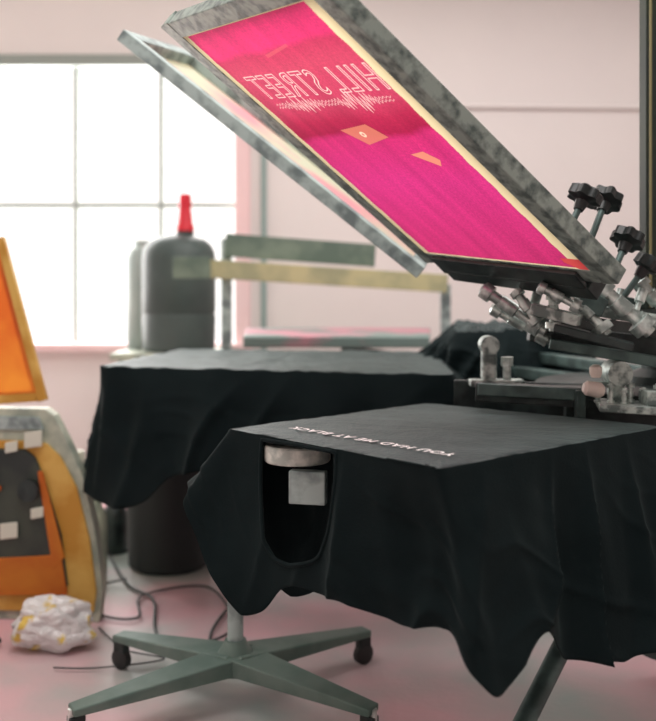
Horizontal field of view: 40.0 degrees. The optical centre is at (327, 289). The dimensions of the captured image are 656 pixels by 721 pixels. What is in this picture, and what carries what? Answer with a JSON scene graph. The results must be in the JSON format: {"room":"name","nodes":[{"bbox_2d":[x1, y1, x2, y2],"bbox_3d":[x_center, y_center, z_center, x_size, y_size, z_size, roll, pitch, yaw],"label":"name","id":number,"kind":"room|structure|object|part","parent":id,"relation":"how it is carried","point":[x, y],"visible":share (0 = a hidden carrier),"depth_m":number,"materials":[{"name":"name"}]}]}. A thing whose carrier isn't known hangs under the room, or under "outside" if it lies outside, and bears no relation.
{"room":"print shop","nodes":[
{"label":"print shop","id":0,"kind":"room"},
{"bbox_2d":[0,0,638,458],"bbox_3d":[0.800,-0.550,6.100,7.600,3.600,0.200,0,0,0],"label":"wall","id":1,"kind":"structure","parent":0,"point":[484,52],"depth_m":6.00,"materials":[{"name":"paint"}]},
{"bbox_2d":[0,54,152,68],"bbox_3d":[-1.794,-1.530,6.030,2.413,0.075,0.100,0,0,0],"label":"bar","id":2,"kind":"object","parent":1,"relation":"attached to","point":[7,61],"visible":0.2,"depth_m":5.98,"materials":[{"name":"silver metal"}]},
{"bbox_2d":[0,203,234,207],"bbox_3d":[-1.794,-0.567,6.055,2.413,0.032,0.040,0,0,0],"label":"muntin","id":3,"kind":"object","parent":1,"relation":"attached to","point":[2,205],"visible":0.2,"depth_m":6.04,"materials":[{"name":"silver metal"}]},
{"bbox_2d":[34,342,246,350],"bbox_3d":[-1.794,0.377,5.970,2.513,0.050,0.160,0,0,0],"label":"sill","id":4,"kind":"structure","parent":1,"relation":"attached to","point":[39,346],"depth_m":5.89,"materials":[{"name":"pink"}]},
{"bbox_2d":[74,68,78,341],"bbox_3d":[-1.693,-0.592,6.060,0.030,1.917,0.040,0,0,0],"label":"muntin","id":5,"kind":"object","parent":4,"relation":"attached to","point":[76,70],"visible":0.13,"depth_m":6.04,"materials":[{"name":"silver metal"}]},
{"bbox_2d":[159,74,163,236],"bbox_3d":[-1.120,-0.592,6.060,0.030,1.917,0.040,0,0,0],"label":"muntin","id":6,"kind":"object","parent":4,"relation":"attached to","point":[161,78],"visible":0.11,"depth_m":6.04,"materials":[{"name":"silver metal"}]},
{"bbox_2d":[235,134,249,349],"bbox_3d":[-0.567,-0.291,5.990,0.100,2.517,0.060,0,0,0],"label":"window frame","id":7,"kind":"structure","parent":1,"relation":"attached to","point":[242,149],"depth_m":5.96,"materials":[{"name":"pink"}]},
{"bbox_2d":[261,155,266,349],"bbox_3d":[-0.427,-0.500,5.985,0.035,3.500,0.030,0,0,0],"label":"trim","id":8,"kind":"structure","parent":1,"relation":"attached to","point":[263,159],"depth_m":5.97,"materials":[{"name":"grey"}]},
{"bbox_2d":[464,105,638,109],"bbox_3d":[2.650,-1.205,5.980,3.700,0.054,0.024,0,0,0],"label":"conduit","id":9,"kind":"object","parent":1,"relation":"attached to","point":[466,106],"visible":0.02,"depth_m":5.97,"materials":[{"name":"paint"}]},
{"bbox_2d":[0,503,655,720],"bbox_3d":[0.500,1.300,2.000,8.200,0.100,8.200,0,0,0],"label":"floor","id":10,"kind":"structure","parent":0,"point":[420,674],"depth_m":2.92,"materials":[{"name":"concrete"}]},
{"bbox_2d":[0,406,106,621],"bbox_3d":[-1.301,0.850,3.432,0.914,0.800,0.125,0,0,6],"label":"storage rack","id":11,"kind":"object","parent":10,"relation":"on","point":[51,541],"visible":0.99,"depth_m":3.38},
{"bbox_2d":[0,237,47,403],"bbox_3d":[-1.468,0.130,3.439,0.792,0.670,0.083,0,0,-3],"label":"frame","id":12,"kind":"object","parent":11,"relation":"on","point":[21,378],"visible":1,"depth_m":3.43,"materials":[{"name":"orange wood"}]},
{"bbox_3d":[-1.363,0.875,3.419,0.779,0.550,0.020,0,0,6],"label":"case panel","id":13,"kind":"part","parent":11,"relation":"part of","materials":[{"name":"orange plastic"}]},
{"bbox_2d":[11,594,96,652],"bbox_3d":[-0.955,1.157,3.140,0.309,0.179,0.188,0,0,0],"label":"bag","id":14,"kind":"object","parent":10,"relation":"on","point":[52,623],"visible":1,"depth_m":3.08,"materials":[{"name":"white plastic"}]},
{"bbox_2d":[77,450,84,463],"bbox_3d":[-1.160,1.000,4.200,0.120,0.500,0.120,0,0,0],"label":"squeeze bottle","id":15,"kind":"object","parent":10,"relation":"on","point":[81,452],"visible":0.12,"depth_m":4.18,"materials":[{"name":"plastic"}]},
{"bbox_2d":[94,500,106,572],"bbox_3d":[-1.020,1.040,3.950,0.100,0.420,0.100,0,0,0],"label":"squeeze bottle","id":16,"kind":"object","parent":10,"relation":"on","point":[101,514],"visible":0.11,"depth_m":3.93,"materials":[{"name":"grey plastic"}]},
{"bbox_2d":[53,627,164,668],"bbox_3d":[-0.724,1.238,3.122,0.353,0.006,0.360,0,0,0],"label":"power cable","id":17,"kind":"object","parent":10,"relation":"on","point":[98,627],"visible":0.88,"depth_m":2.98,"materials":[{"name":"grey rubber"}]},
{"bbox_2d":[104,506,127,555],"bbox_3d":[-1.020,1.100,4.300,0.140,0.300,0.140,0,0,0],"label":"squeeze bottle","id":18,"kind":"object","parent":10,"relation":"on","point":[117,535],"visible":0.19,"depth_m":4.24,"materials":[{"name":"black plastic"}]},
{"bbox_2d":[102,578,226,639],"bbox_3d":[-0.621,1.230,3.536,0.804,0.029,0.490,0,0,42],"label":"power cable","id":19,"kind":"object","parent":10,"relation":"on","point":[123,579],"visible":0.55,"depth_m":3.65,"materials":[{"name":"grey rubber"}]},
{"bbox_2d":[110,348,220,361],"bbox_3d":[-0.970,0.810,5.500,0.600,0.880,0.540,0,0,0],"label":"bench","id":20,"kind":"object","parent":10,"relation":"on","point":[126,354],"visible":0.2,"depth_m":5.23,"materials":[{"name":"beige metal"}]},
{"bbox_2d":[127,240,149,348],"bbox_3d":[-1.165,0.029,5.660,0.190,0.678,0.190,0,0,0],"label":"canister","id":21,"kind":"object","parent":20,"relation":"on","point":[134,259],"visible":0.5,"depth_m":5.57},
{"bbox_2d":[142,193,215,352],"bbox_3d":[-0.905,-0.108,5.470,0.444,0.953,0.444,0,0,0],"label":"bottle","id":22,"kind":"object","parent":20,"relation":"on","point":[179,313],"visible":0.93,"depth_m":5.29,"materials":[{"name":"black plastic"}]},
{"bbox_3d":[-0.865,-0.470,5.450,0.112,0.230,0.112,0,0,0],"label":"spout","id":23,"kind":"part","parent":22,"relation":"part of","materials":[{"name":"red plastic"}]},
{"bbox_2d":[127,472,205,575],"bbox_3d":[-0.720,0.950,4.100,0.420,0.600,0.420,0,0,0],"label":"waste bin","id":24,"kind":"object","parent":10,"relation":"on","point":[162,540],"visible":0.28,"depth_m":3.92,"materials":[{"name":"black plastic"}]},
{"bbox_2d":[107,552,226,639],"bbox_3d":[-0.537,1.238,3.753,0.561,0.012,1.628,0,0,-23],"label":"power cable","id":25,"kind":"object","parent":10,"relation":"on","point":[108,553],"visible":0.49,"depth_m":3.52,"materials":[{"name":"grey rubber"}]},
{"bbox_2d":[67,601,378,720],"bbox_3d":[-0.285,0.860,2.735,0.874,0.780,0.612,0,0,0],"label":"stand","id":26,"kind":"object","parent":10,"relation":"on","point":[261,662],"visible":0.91,"depth_m":2.64,"materials":[{"name":"metal"}]},
{"bbox_3d":[-0.700,1.170,2.450,0.018,0.060,0.018,0,0,0],"label":"caster stem","id":27,"kind":"part","parent":26,"relation":"part of","materials":[{"name":"silver metal"}]},
{"bbox_3d":[-0.280,0.792,2.720,0.048,0.645,0.048,0,0,0],"label":"post","id":28,"kind":"part","parent":26,"relation":"part of","materials":[{"name":"silver metal"}]},
{"bbox_3d":[0.125,1.170,2.450,0.018,0.060,0.018,0,0,0],"label":"caster stem","id":29,"kind":"part","parent":26,"relation":"part of","materials":[{"name":"silver metal"}]},
{"bbox_2d":[173,233,450,349],"bbox_3d":[-0.065,0.471,4.974,1.553,1.557,0.304,0,0,-5],"label":"rack","id":30,"kind":"object","parent":10,"relation":"on","point":[225,269],"visible":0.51,"depth_m":4.91,"materials":[{"name":"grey metal"}]},
{"bbox_3d":[-0.730,-0.120,4.820,0.200,0.115,0.030,0,0,0],"label":"rail","id":31,"kind":"part","parent":30,"relation":"part of","materials":[{"name":"grey metal"}]},
{"bbox_3d":[-0.555,0.485,4.930,0.055,1.530,0.050,0,0,0],"label":"post","id":32,"kind":"part","parent":30,"relation":"part of","materials":[{"name":"grey metal"}]},
{"bbox_3d":[-0.150,-0.217,4.950,0.834,0.179,0.040,0,0,-7],"label":"rail","id":33,"kind":"part","parent":30,"relation":"part of","materials":[{"name":"grey metal"}]},
{"bbox_3d":[-0.080,-0.080,4.925,1.493,0.190,0.045,0,0,-6],"label":"rail","id":34,"kind":"part","parent":30,"relation":"part of","materials":[{"name":"beige wood"}]},
{"bbox_3d":[0.660,0.610,5.060,0.055,1.280,0.050,0,0,0],"label":"post","id":35,"kind":"part","parent":30,"relation":"part of","materials":[{"name":"grey metal"}]},
{"bbox_2d":[243,183,655,720],"bbox_3d":[0.532,0.490,3.654,2.593,1.548,3.685,0,0,0],"label":"press","id":36,"kind":"object","parent":10,"relation":"on","point":[614,389],"visible":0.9,"depth_m":2.48,"materials":[{"name":"grey metal"}]},
{"bbox_2d":[117,30,426,277],"bbox_3d":[-0.133,-0.496,3.239,1.084,0.913,0.660,0,0,3],"label":"frame","id":37,"kind":"object","parent":36,"relation":"attached to","point":[175,64],"visible":0.67,"depth_m":2.94,"materials":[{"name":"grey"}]},
{"bbox_3d":[-0.602,-0.872,3.265,0.063,0.147,0.568,0,0,10],"label":"rail","id":38,"kind":"part","parent":37,"relation":"part of","materials":[{"name":"grey metal"}]},
{"bbox_3d":[-0.078,-0.543,3.539,1.008,0.819,0.056,0,0,3],"label":"rail","id":39,"kind":"part","parent":37,"relation":"part of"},
{"bbox_2d":[83,349,464,508],"bbox_3d":[-0.169,0.528,3.634,1.632,0.508,1.375,0,0,0],"label":"t-shirt","id":40,"kind":"object","parent":36,"relation":"on","point":[158,417],"visible":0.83,"depth_m":3.19,"materials":[{"name":"fabric"}]},
{"bbox_2d":[161,0,625,283],"bbox_3d":[0.140,-0.371,2.273,1.160,0.713,1.000,0,0,0],"label":"frame","id":41,"kind":"object","parent":36,"relation":"attached to","point":[327,75],"depth_m":2.17,"materials":[{"name":"pink fabric"}]},
{"bbox_2d":[183,403,655,696],"bbox_3d":[0.328,0.586,2.313,1.069,0.481,1.041,0,0,42],"label":"t-shirt","id":42,"kind":"object","parent":36,"relation":"on","point":[497,530],"visible":0.98,"depth_m":1.99,"materials":[{"name":"fabric"}]},
{"bbox_3d":[0.590,0.320,3.830,0.050,0.040,2.174,0,0,-27],"label":"pallet arm","id":43,"kind":"part","parent":36,"relation":"part of","materials":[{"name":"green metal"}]},
{"bbox_3d":[0.482,0.210,2.700,0.045,0.120,0.040,0,0,0],"label":"gate post","id":44,"kind":"part","parent":36,"relation":"part of","materials":[{"name":"metal"}]},
{"bbox_2d":[418,319,596,381],"bbox_3d":[0.732,0.269,3.851,0.760,0.276,0.914,0,0,0],"label":"t-shirt","id":45,"kind":"object","parent":36,"relation":"on","point":[457,346],"visible":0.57,"depth_m":3.60,"materials":[{"name":"fabric"}]},
{"bbox_3d":[0.634,-0.172,2.345,0.090,0.134,0.018,0,0,-24],"label":"knob stem","id":46,"kind":"part","parent":36,"relation":"part of","materials":[{"name":"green metal"}]},
{"bbox_3d":[0.705,0.325,2.520,0.025,0.090,0.030,0,0,0],"label":"gate leg","id":47,"kind":"part","parent":36,"relation":"part of","materials":[{"name":"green metal"}]},
{"bbox_3d":[0.675,-0.247,2.364,0.092,0.068,0.093,0,0,0],"label":"knob","id":48,"kind":"part","parent":36,"relation":"part of","materials":[{"name":"black plastic"}]},
{"bbox_3d":[0.930,0.270,3.355,0.050,0.040,1.034,0,0,-17],"label":"pallet arm","id":49,"kind":"part","parent":36,"relation":"part of","materials":[{"name":"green metal"}]},
{"bbox_3d":[0.815,0.147,2.580,0.477,0.109,0.060,0,0,5],"label":"cross arm","id":50,"kind":"part","parent":36,"relation":"part of","materials":[{"name":"black metal"}]},
{"bbox_3d":[0.705,0.125,2.390,0.203,0.070,0.100,0,0,18],"label":"tilt plate","id":51,"kind":"part","parent":36,"relation":"part of","materials":[{"name":"black metal"}]},
{"bbox_3d":[0.723,0.271,2.450,0.060,0.048,0.044,0,0,0],"label":"pale knob","id":52,"kind":"part","parent":36,"relation":"part of","materials":[{"name":"beige plastic"}]},
{"bbox_3d":[1.080,0.307,2.860,0.820,0.025,0.820,0,0,0],"label":"hub plate","id":53,"kind":"part","parent":36,"relation":"part of","materials":[{"name":"black metal"}]},
{"bbox_3d":[0.822,0.030,2.637,0.627,0.138,0.050,0,0,-34],"label":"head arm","id":54,"kind":"part","parent":36,"relation":"part of","materials":[{"name":"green metal"}]},
{"bbox_3d":[0.735,0.223,2.470,0.034,0.035,0.034,0,0,0],"label":"pale knob","id":55,"kind":"part","parent":36,"relation":"part of","materials":[{"name":"beige plastic"}]},
{"bbox_3d":[0.715,-0.172,2.400,0.018,0.137,0.120,0,0,41],"label":"knob stem","id":56,"kind":"part","parent":36,"relation":"part of","materials":[{"name":"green metal"}]},
{"bbox_3d":[0.842,0.120,2.687,0.595,0.119,0.070,0,0,-36],"label":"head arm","id":57,"kind":"part","parent":36,"relation":"part of","materials":[{"name":"black metal"}]},
{"bbox_3d":[0.760,0.260,2.490,0.083,0.016,0.016,0,0,-14],"label":"pale knob stem","id":58,"kind":"part","parent":36,"relation":"part of","materials":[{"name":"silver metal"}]},
{"bbox_3d":[0.800,0.180,2.490,0.369,0.089,0.030,0,0,9],"label":"cross arm","id":59,"kind":"part","parent":36,"relation":"part of","materials":[{"name":"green metal"}]},
{"bbox_3d":[0.757,-0.246,2.446,0.089,0.077,0.085,0,0,41],"label":"knob","id":60,"kind":"part","parent":36,"relation":"part of","materials":[{"name":"black plastic"}]},
{"bbox_3d":[0.825,0.070,2.480,0.266,0.069,0.080,0,0,18],"label":"tilt plate","id":61,"kind":"part","parent":36,"relation":"part of","materials":[{"name":"metal"}]},
{"bbox_3d":[0.767,-0.077,2.380,0.083,0.105,0.018,0,0,-36],"label":"knob stem","id":62,"kind":"part","parent":36,"relation":"part of","materials":[{"name":"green metal"}]},
{"bbox_3d":[0.895,0.320,2.435,0.318,0.030,0.160,0,0,13],"label":"table plate","id":63,"kind":"part","parent":36,"relation":"part of","materials":[{"name":"metal"}]},
{"bbox_3d":[0.803,-0.136,2.406,0.091,0.073,0.093,0,0,0],"label":"knob","id":64,"kind":"part","parent":36,"relation":"part of","materials":[{"name":"black plastic"}]},
{"bbox_3d":[0.833,-0.015,2.460,0.080,0.100,0.018,0,0,0],"label":"knob stem","id":65,"kind":"part","parent":36,"relation":"part of","materials":[{"name":"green metal"}]},
{"bbox_3d":[0.873,-0.072,2.458,0.074,0.064,0.072,0,0,0],"label":"knob","id":66,"kind":"part","parent":36,"relation":"part of","materials":[{"name":"black plastic"}]},
{"bbox_2d":[639,0,655,308],"bbox_3d":[1.205,-0.557,2.687,0.577,1.226,0.194,0,0,0],"label":"frame","id":67,"kind":"object","parent":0,"point":[647,8],"depth_m":2.61,"materials":[{"name":"black metal"}]}
]}

